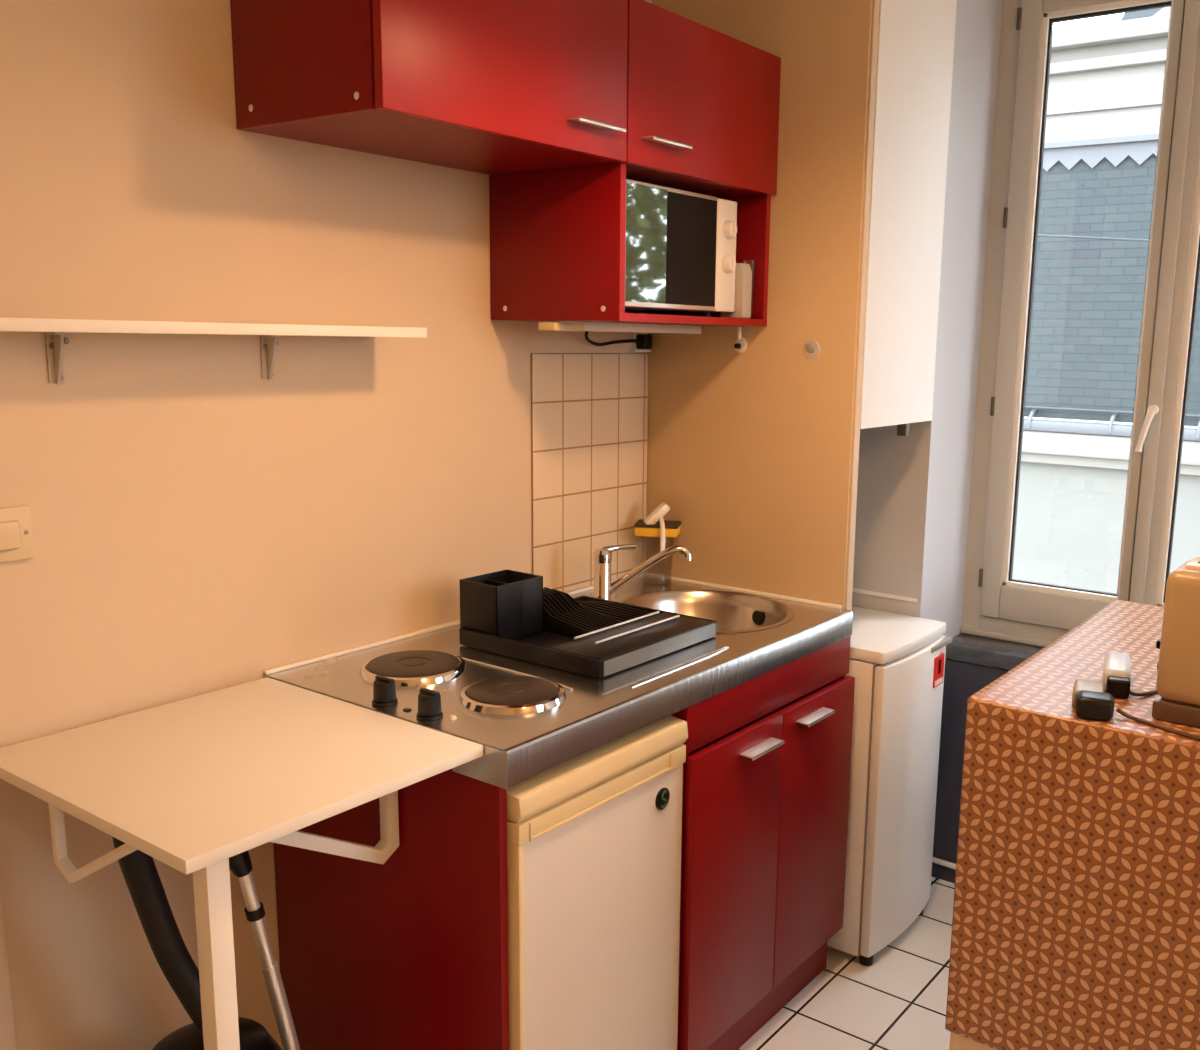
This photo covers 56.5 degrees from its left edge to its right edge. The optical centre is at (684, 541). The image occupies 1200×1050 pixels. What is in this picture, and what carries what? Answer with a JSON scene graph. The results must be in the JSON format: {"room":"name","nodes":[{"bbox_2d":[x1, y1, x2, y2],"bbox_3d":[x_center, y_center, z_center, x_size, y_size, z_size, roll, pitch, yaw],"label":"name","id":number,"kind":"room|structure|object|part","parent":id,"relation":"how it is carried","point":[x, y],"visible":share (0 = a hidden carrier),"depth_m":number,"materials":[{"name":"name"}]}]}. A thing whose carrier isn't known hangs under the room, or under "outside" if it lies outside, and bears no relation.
{"room":"kitchen","nodes":[
{"label":"kitchen","id":0,"kind":"room"},
{"bbox_2d":[0,0,651,1049],"bbox_3d":[-0.894,-0.118,1.882,0.100,2.620,4.500,8,13,35],"label":"wall","id":1,"kind":"structure","parent":0,"point":[202,523],"depth_m":1.88,"materials":[{"name":"beige paint"}]},
{"bbox_2d":[0,882,16,1049],"bbox_3d":[-1.083,0.785,1.705,0.010,0.900,0.110,8,13,35],"label":"trim","id":2,"kind":"structure","parent":1,"relation":"attached to","point":[7,1027],"depth_m":1.72,"materials":[{"name":"beige paint"}]},
{"bbox_2d":[0,505,33,562],"bbox_3d":[-1.007,-0.009,1.640,0.016,0.081,0.090,8,13,35],"label":"light switch","id":3,"kind":"object","parent":1,"relation":"attached to","point":[16,536],"visible":1,"depth_m":1.65,"materials":[{"name":"beige plastic"}]},
{"bbox_2d":[0,317,426,384],"bbox_3d":[-0.794,-0.307,1.764,0.149,0.114,0.878,8,13,35],"label":"wall shelf","id":4,"kind":"object","parent":1,"relation":"attached to","point":[54,329],"visible":1,"depth_m":1.69,"materials":[{"name":"white laminate"},{"name":"grey metal"}]},
{"bbox_2d":[230,0,627,173],"bbox_3d":[-0.416,-0.856,1.965,0.404,0.301,0.588,8,13,35],"label":"upper cabinet","id":5,"kind":"object","parent":1,"relation":"attached to","point":[479,86],"visible":1,"depth_m":1.83,"materials":[{"name":"red laminate"}]},
{"bbox_3d":[-0.285,-0.836,1.874,0.019,0.301,0.585,8,13,35],"label":"door","id":6,"kind":"part","parent":5,"relation":"part of","materials":[{"name":"red laminate"}]},
{"bbox_3d":[-0.159,-0.758,2.027,0.032,0.007,0.131,8,13,35],"label":"handle","id":7,"kind":"part","parent":5,"relation":"part of","materials":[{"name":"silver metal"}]},
{"bbox_2d":[263,572,841,674],"bbox_3d":[-0.200,0.198,2.337,0.590,0.008,1.150,8,13,35],"label":"trim","id":8,"kind":"structure","parent":1,"relation":"attached to","point":[430,629],"depth_m":2.40,"materials":[{"name":"beige plastic"}]},
{"bbox_2d":[531,353,648,591],"bbox_3d":[-0.225,-0.173,2.736,0.006,0.572,0.433,8,13,35],"label":"wall tiles","id":9,"kind":"structure","parent":1,"relation":"attached to","point":[589,411],"depth_m":2.71,"materials":[{"name":"beige tile"}]},
{"bbox_2d":[489,163,770,325],"bbox_3d":[-0.108,-0.641,2.494,0.356,0.299,0.560,8,13,35],"label":"shelf box","id":10,"kind":"object","parent":1,"relation":"attached to","point":[557,236],"visible":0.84,"depth_m":2.28,"materials":[{"name":"red laminate"}]},
{"bbox_2d":[585,331,637,345],"bbox_3d":[-0.176,-0.501,2.702,0.028,0.054,0.247,6,12,27],"label":"power cable","id":11,"kind":"object","parent":10,"relation":"hanging from","point":[586,332],"visible":0.88,"depth_m":2.70,"materials":[{"name":"black plastic"}]},
{"bbox_2d":[538,320,700,333],"bbox_3d":[-0.130,-0.483,2.517,0.047,0.021,0.535,8,13,35],"label":"strip light","id":12,"kind":"object","parent":10,"relation":"attached to","point":[547,325],"visible":1,"depth_m":2.45,"materials":[{"name":"white metal"}]},
{"bbox_2d":[625,179,736,316],"bbox_3d":[-0.122,-0.633,2.458,0.321,0.262,0.436,8,13,35],"label":"microwave","id":13,"kind":"object","parent":10,"relation":"in","point":[680,245],"visible":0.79,"depth_m":2.37,"materials":[{"name":"white metal"}]},
{"bbox_3d":[-0.078,-0.608,2.279,0.002,0.232,0.138,8,13,35],"label":"mirrored glass","id":14,"kind":"part","parent":13,"relation":"part of","materials":[{"name":"grey"}]},
{"bbox_3d":[0.085,-0.647,2.529,0.029,0.246,0.078,8,13,35],"label":"control panel","id":15,"kind":"part","parent":13,"relation":"part of","materials":[{"name":"beige plastic"}]},
{"bbox_3d":[0.104,-0.628,2.517,0.020,0.040,0.040,8,13,35],"label":"knob","id":16,"kind":"part","parent":13,"relation":"part of","materials":[{"name":"beige plastic"}]},
{"bbox_3d":[0.105,-0.703,2.503,0.020,0.040,0.040,8,13,35],"label":"knob","id":17,"kind":"part","parent":13,"relation":"part of","materials":[{"name":"beige plastic"}]},
{"bbox_2d":[720,263,751,318],"bbox_3d":[0.121,-0.583,2.593,0.065,0.125,0.039,8,13,35],"label":"plastic container","id":18,"kind":"object","parent":10,"relation":"in","point":[743,273],"visible":0.61,"depth_m":2.57,"materials":[{"name":"beige plastic"}]},
{"bbox_2d":[489,0,780,197],"bbox_3d":[-0.082,-0.934,2.427,0.404,0.301,0.558,8,13,35],"label":"upper cabinet","id":19,"kind":"object","parent":1,"relation":"attached to","point":[703,102],"visible":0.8,"depth_m":2.30,"materials":[{"name":"red laminate"}]},
{"bbox_3d":[-0.034,-0.787,2.200,0.032,0.007,0.130,8,13,35],"label":"handle","id":20,"kind":"part","parent":19,"relation":"part of","materials":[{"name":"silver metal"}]},
{"bbox_3d":[0.048,-0.914,2.336,0.019,0.301,0.556,8,13,35],"label":"door","id":21,"kind":"part","parent":19,"relation":"part of","materials":[{"name":"red laminate"}]},
{"bbox_2d":[630,332,650,351],"bbox_3d":[-0.111,-0.506,2.818,0.020,0.053,0.067,8,13,35],"label":"wall socket","id":22,"kind":"object","parent":1,"relation":"attached to","point":[635,334],"visible":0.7,"depth_m":2.81,"materials":[{"name":"beige plastic"}]},
{"bbox_2d":[635,334,651,348],"bbox_3d":[-0.105,-0.505,2.812,0.031,0.036,0.043,8,13,35],"label":"plug","id":23,"kind":"object","parent":22,"relation":"attached to","point":[644,341],"visible":1,"depth_m":2.80,"materials":[{"name":"black plastic"}]},
{"bbox_2d":[852,588,917,601],"bbox_3d":[0.406,0.126,3.147,0.540,0.010,0.006,8,13,35],"label":"trim","id":24,"kind":"structure","parent":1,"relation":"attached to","point":[855,590],"depth_m":3.04,"materials":[{"name":"white paint"}]},
{"bbox_2d":[645,0,872,608],"bbox_3d":[0.150,-0.255,2.742,0.592,2.620,0.030,8,13,35],"label":"wall partition","id":25,"kind":"structure","parent":0,"point":[750,450],"depth_m":2.62,"materials":[{"name":"beige paint"}]},
{"bbox_2d":[734,327,746,352],"bbox_3d":[0.131,-0.486,2.685,0.038,0.062,0.022,8,13,35],"label":"valve","id":26,"kind":"object","parent":25,"relation":"attached to","point":[740,344],"visible":1,"depth_m":2.68,"materials":[{"name":"beige plastic"}]},
{"bbox_2d":[804,340,819,358],"bbox_3d":[0.292,-0.444,2.579,0.044,0.044,0.016,8,13,35],"label":"wall hook","id":27,"kind":"object","parent":25,"relation":"attached to","point":[811,348],"visible":1,"depth_m":2.58,"materials":[{"name":"white plastic"}]},
{"bbox_2d":[738,876,954,1049],"bbox_3d":[0.545,1.435,1.105,3.700,0.100,4.500,8,13,35],"label":"floor","id":28,"kind":"structure","parent":0,"point":[898,1001],"depth_m":2.66,"materials":[{"name":"tile"}]},
{"bbox_2d":[112,836,300,1049],"bbox_3d":[-0.686,0.774,1.790,0.257,0.906,0.401,8,13,35],"label":"vacuum cleaner","id":29,"kind":"object","parent":28,"relation":"on","point":[139,870],"visible":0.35,"depth_m":1.69,"materials":[{"name":"black plastic"}]},
{"bbox_3d":[-0.708,0.488,1.750,0.041,0.086,0.054,8,13,35],"label":"hose handle","id":30,"kind":"part","parent":29,"relation":"part of","materials":[{"name":"black plastic"}]},
{"bbox_2d":[0,677,482,1049],"bbox_3d":[-0.686,0.769,1.760,0.554,0.926,0.488,8,13,35],"label":"folding table","id":31,"kind":"object","parent":28,"relation":"on","point":[195,784],"visible":1,"depth_m":1.59,"materials":[{"name":"white laminate"}]},
{"bbox_3d":[-0.605,0.832,1.479,0.033,0.908,0.032,8,13,35],"label":"leg","id":32,"kind":"part","parent":31,"relation":"part of","materials":[{"name":"white laminate"}]},
{"bbox_2d":[274,769,508,1049],"bbox_3d":[-0.532,0.750,1.966,0.597,0.895,0.016,8,13,35],"label":"end panel","id":33,"kind":"object","parent":28,"relation":"on","point":[409,951],"visible":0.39,"depth_m":1.90,"materials":[{"name":"red laminate"}]},
{"bbox_2d":[349,701,687,1049],"bbox_3d":[-0.373,0.745,2.147,0.596,0.848,0.452,8,13,35],"label":"fridge","id":34,"kind":"object","parent":28,"relation":"on","point":[594,837],"visible":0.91,"depth_m":1.93,"materials":[{"name":"metal"}]},
{"bbox_3d":[-0.152,0.791,1.996,0.038,0.760,0.448,8,13,35],"label":"door","id":35,"kind":"part","parent":34,"relation":"part of","materials":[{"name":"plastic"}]},
{"bbox_3d":[-0.144,0.427,1.929,0.044,0.036,0.451,8,13,35],"label":"door trim","id":36,"kind":"part","parent":34,"relation":"part of","materials":[{"name":"beige plastic"}]},
{"bbox_2d":[671,635,854,1049],"bbox_3d":[-0.031,0.648,2.589,0.646,0.892,0.669,8,13,35],"label":"base cabinet","id":37,"kind":"object","parent":28,"relation":"on","point":[767,765],"visible":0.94,"depth_m":2.37,"materials":[{"name":"red laminate"}]},
{"bbox_2d":[263,575,852,789],"bbox_3d":[-0.189,0.256,2.337,0.619,0.198,1.150,8,13,35],"label":"countertop","id":38,"kind":"structure","parent":37,"relation":"on","point":[540,718],"depth_m":2.04,"materials":[{"name":"silver metal"}]},
{"bbox_3d":[-0.510,0.253,1.895,0.044,0.046,0.044,8,13,35],"label":"knob","id":39,"kind":"part","parent":38,"relation":"part of","materials":[{"name":"black plastic"}]},
{"bbox_3d":[-0.419,0.267,1.831,0.044,0.046,0.044,8,13,35],"label":"knob","id":40,"kind":"part","parent":38,"relation":"part of","materials":[{"name":"black plastic"}]},
{"bbox_2d":[448,715,456,719],"bbox_3d":[-0.381,0.288,1.829,0.014,0.005,0.014,8,13,35],"label":"indicator light","id":41,"kind":"object","parent":38,"relation":"on","point":[450,717],"depth_m":1.83,"materials":[{"name":"beige"}]},
{"bbox_2d":[459,569,716,678],"bbox_3d":[-0.194,0.141,2.296,0.376,0.135,0.387,8,13,35],"label":"dish rack","id":42,"kind":"object","parent":38,"relation":"on","point":[510,613],"visible":1,"depth_m":2.24,"materials":[{"name":"black plastic"}]},
{"bbox_3d":[-0.135,0.171,2.289,0.006,0.006,0.275,8,13,35],"label":"rail","id":43,"kind":"part","parent":42,"relation":"part of","materials":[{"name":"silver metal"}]},
{"bbox_3d":[-0.092,0.177,2.259,0.006,0.006,0.275,8,13,35],"label":"rail","id":44,"kind":"part","parent":42,"relation":"part of","materials":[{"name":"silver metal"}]},
{"bbox_2d":[593,544,692,599],"bbox_3d":[-0.100,0.079,2.604,0.237,0.148,0.056,0,10,-8],"label":"tap","id":45,"kind":"object","parent":38,"relation":"attached to","point":[603,587],"visible":0.85,"depth_m":2.58,"materials":[{"name":"silver metal"}]},
{"bbox_3d":[-0.165,0.026,2.598,0.103,0.037,0.044,-6,13,-35],"label":"lever","id":46,"kind":"part","parent":45,"relation":"part of","materials":[{"name":"silver metal"}]},
{"bbox_2d":[619,589,793,633],"bbox_3d":[0.042,0.233,2.604,0.422,0.155,0.422,8,13,35],"label":"basin","id":47,"kind":"object","parent":38,"relation":"in","point":[735,612],"depth_m":2.75,"materials":[{"name":"silver metal"}]},
{"bbox_3d":[-0.069,0.044,2.862,0.084,0.125,0.084,8,13,35],"label":"drinking glass","id":48,"kind":"object","parent":38,"relation":"on","visible":0},
{"bbox_2d":[643,502,669,551],"bbox_3d":[-0.066,-0.032,2.813,0.064,0.124,0.089,-1,11,-12],"label":"dish brush","id":49,"kind":"object","parent":48,"relation":"in","point":[657,515],"visible":0.91,"depth_m":2.81,"materials":[{"name":"beige plastic"}]},
{"bbox_3d":[-0.056,-0.013,2.795,0.012,0.093,0.043,0,10,-8],"label":"brush handle","id":50,"kind":"part","parent":49,"relation":"part of","materials":[{"name":"beige plastic"}]},
{"bbox_2d":[634,519,680,537],"bbox_3d":[-0.067,-0.033,2.848,0.112,0.032,0.082,2,10,7],"label":"sponge","id":51,"kind":"object","parent":48,"relation":"on","point":[672,528],"visible":0.95,"depth_m":2.81,"materials":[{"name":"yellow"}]},
{"bbox_3d":[0.100,0.704,2.295,0.020,0.643,0.330,8,13,35],"label":"door","id":52,"kind":"part","parent":37,"relation":"part of","materials":[{"name":"red laminate"}]},
{"bbox_3d":[0.160,0.424,2.275,0.032,0.007,0.123,8,13,35],"label":"handle","id":53,"kind":"part","parent":37,"relation":"part of","materials":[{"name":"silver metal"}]},
{"bbox_3d":[0.190,0.298,2.369,0.022,0.117,0.666,8,13,35],"label":"rail","id":54,"kind":"part","parent":37,"relation":"part of","materials":[{"name":"red laminate"}]},
{"bbox_3d":[0.294,0.658,2.563,0.020,0.643,0.332,8,13,35],"label":"door","id":55,"kind":"part","parent":37,"relation":"part of","materials":[{"name":"red laminate"}]},
{"bbox_3d":[0.291,0.387,2.455,0.032,0.007,0.122,8,13,35],"label":"handle","id":56,"kind":"part","parent":37,"relation":"part of","materials":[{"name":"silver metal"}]},
{"bbox_2d":[827,606,952,965],"bbox_3d":[0.349,0.610,3.026,0.601,0.824,0.386,8,13,35],"label":"freezer","id":57,"kind":"object","parent":28,"relation":"on","point":[897,662],"visible":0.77,"depth_m":2.78,"materials":[{"name":"white metal"}]},
{"bbox_3d":[0.353,0.220,2.956,0.592,0.031,0.384,8,13,35],"label":"lid","id":58,"kind":"part","parent":57,"relation":"part of","materials":[{"name":"white plastic"}]},
{"bbox_3d":[0.576,0.646,2.869,0.043,0.754,0.384,8,13,35],"label":"door","id":59,"kind":"part","parent":57,"relation":"part of","materials":[{"name":"white metal"}]},
{"bbox_2d":[938,659,940,673],"bbox_3d":[0.663,0.325,2.888,0.001,0.037,0.015,8,13,35],"label":"print","id":60,"kind":"object","parent":57,"relation":"on","point":[939,660],"depth_m":2.89,"materials":[{"name":"paper"}]},
{"bbox_2d":[950,1032,995,1049],"bbox_3d":[0.895,0.712,2.047,0.493,0.996,0.859,8,13,35],"label":"storage unit","id":61,"kind":"object","parent":28,"relation":"on","point":[957,1042],"visible":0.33,"depth_m":1.84,"materials":[{"name":"beige paint"}]},
{"bbox_2d":[945,600,1199,1049],"bbox_3d":[0.898,0.501,2.005,0.513,0.576,0.874,8,13,35],"label":"tablecloth","id":62,"kind":"object","parent":61,"relation":"on","point":[1076,919],"visible":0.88,"depth_m":1.70,"materials":[{"name":"orange fabric"}]},
{"bbox_2d":[1102,652,1157,698],"bbox_3d":[0.733,0.220,1.812,0.126,0.039,0.152,8,13,35],"label":"charger","id":63,"kind":"object","parent":62,"relation":"on","point":[1117,666],"visible":0.77,"depth_m":1.78,"materials":[{"name":"white plastic"}]},
{"bbox_3d":[0.756,0.237,1.788,0.131,0.015,0.011,-5,12,-31],"label":"cord","id":64,"kind":"part","parent":63,"relation":"part of","materials":[{"name":"brown plastic"}]},
{"bbox_2d":[1072,678,1199,739],"bbox_3d":[0.712,0.253,1.644,0.296,0.034,0.124,8,13,35],"label":"power adapter","id":65,"kind":"object","parent":62,"relation":"on","point":[1089,699],"visible":1,"depth_m":1.65,"materials":[{"name":"black plastic"}]},
{"bbox_3d":[0.723,0.273,1.595,0.018,0.013,0.219,-9,14,-43],"label":"cord","id":66,"kind":"part","parent":65,"relation":"part of","materials":[{"name":"brown plastic"}]},
{"bbox_2d":[1151,556,1199,727],"bbox_3d":[0.816,0.151,1.650,0.215,0.237,0.143,8,13,35],"label":"toaster","id":67,"kind":"object","parent":62,"relation":"on","point":[1178,666],"visible":1,"depth_m":1.63,"materials":[{"name":"brown plastic"}]},
{"bbox_3d":[0.736,0.158,1.711,0.018,0.013,0.018,8,13,35],"label":"lever","id":68,"kind":"part","parent":67,"relation":"part of","materials":[{"name":"black plastic"}]},
{"bbox_3d":[0.823,0.045,1.625,0.159,0.018,0.088,8,13,35],"label":"trim","id":69,"kind":"part","parent":67,"relation":"part of","materials":[{"name":"silver metal"}]},
{"bbox_2d":[860,0,956,428],"bbox_3d":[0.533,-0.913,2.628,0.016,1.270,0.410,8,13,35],"label":"cabinet","id":70,"kind":"object","parent":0,"point":[915,54],"depth_m":2.63,"materials":[{"name":"white paint"}]},
{"bbox_2d":[844,0,879,610],"bbox_3d":[0.405,-0.649,2.498,0.006,1.748,0.028,8,13,35],"label":"trim","id":71,"kind":"structure","parent":70,"relation":"attached to","point":[876,3],"depth_m":2.51,"materials":[{"name":"beige paint"}]},
{"bbox_2d":[897,423,908,435],"bbox_3d":[0.549,-0.281,2.793,0.027,0.032,0.018,8,13,35],"label":"hook","id":72,"kind":"object","parent":70,"relation":"attached to","point":[902,429],"visible":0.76,"depth_m":2.79,"materials":[{"name":"grey metal"}]},
{"bbox_2d":[852,0,1002,637],"bbox_3d":[0.548,-0.347,3.286,0.600,2.620,0.510,8,13,35],"label":"wall pier","id":73,"kind":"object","parent":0,"point":[913,490],"visible":0.11,"depth_m":2.99,"materials":[{"name":"grey paint"}]},
{"bbox_3d":[2.028,-0.150,2.368,2.900,2.620,0.320,8,13,35],"label":"wall window","id":74,"kind":"structure","parent":0,"visible":0},
{"bbox_2d":[931,0,1199,883],"bbox_3d":[1.197,-0.212,2.854,0.980,2.535,0.208,8,13,35],"label":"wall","id":75,"kind":"structure","parent":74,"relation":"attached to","point":[996,605],"depth_m":2.97,"materials":[{"name":"paint"}]},
{"bbox_2d":[932,857,955,869],"bbox_3d":[1.112,0.994,2.994,0.968,0.026,0.016,8,13,35],"label":"pipe","id":76,"kind":"object","parent":75,"relation":"attached to","point":[934,860],"visible":0.02,"depth_m":3.23,"materials":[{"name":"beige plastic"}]},
{"bbox_3d":[1.245,-0.573,2.843,0.977,1.819,0.072,8,13,35],"label":"frame","id":77,"kind":"part","parent":75,"relation":"part of","materials":[{"name":"paint"}]},
{"bbox_3d":[1.186,-0.289,2.850,0.043,0.120,0.035,8,13,35],"label":"handle","id":78,"kind":"part","parent":75,"relation":"part of","materials":[{"name":"beige plastic"}]},
{"bbox_3d":[1.403,-0.552,2.718,0.462,1.704,0.054,8,13,35],"label":"sash","id":79,"kind":"part","parent":75,"relation":"part of","materials":[{"name":"paint"}]},
{"label":"outside","id":80,"kind":"structure","parent":0,"visible":0},
{"bbox_2d":[1038,234,1148,241],"bbox_3d":[3.325,-2.192,8.023,7.302,0.567,0.046,8,13,34],"label":"overhead wire","id":81,"kind":"object","parent":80,"point":[1039,235],"visible":0.38,"depth_m":8.21,"materials":[{"name":"grey metal"}]},
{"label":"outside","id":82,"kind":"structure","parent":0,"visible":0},
{"bbox_2d":[1012,6,1199,593],"bbox_3d":[1.870,-1.119,10.477,12.400,9.600,1.816,8,13,35],"label":"building","id":83,"kind":"structure","parent":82,"point":[1106,80],"depth_m":8.60,"materials":[{"name":"stone"}]},
{"bbox_3d":[1.604,-3.825,9.524,12.400,0.605,0.120,8,13,35],"label":"cornice","id":84,"kind":"part","parent":83,"relation":"part of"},
{"bbox_3d":[1.392,-1.262,9.762,12.400,0.024,0.024,8,13,35],"label":"snow rail","id":85,"kind":"part","parent":83,"relation":"part of","materials":[{"name":"grey metal"}]}
]}

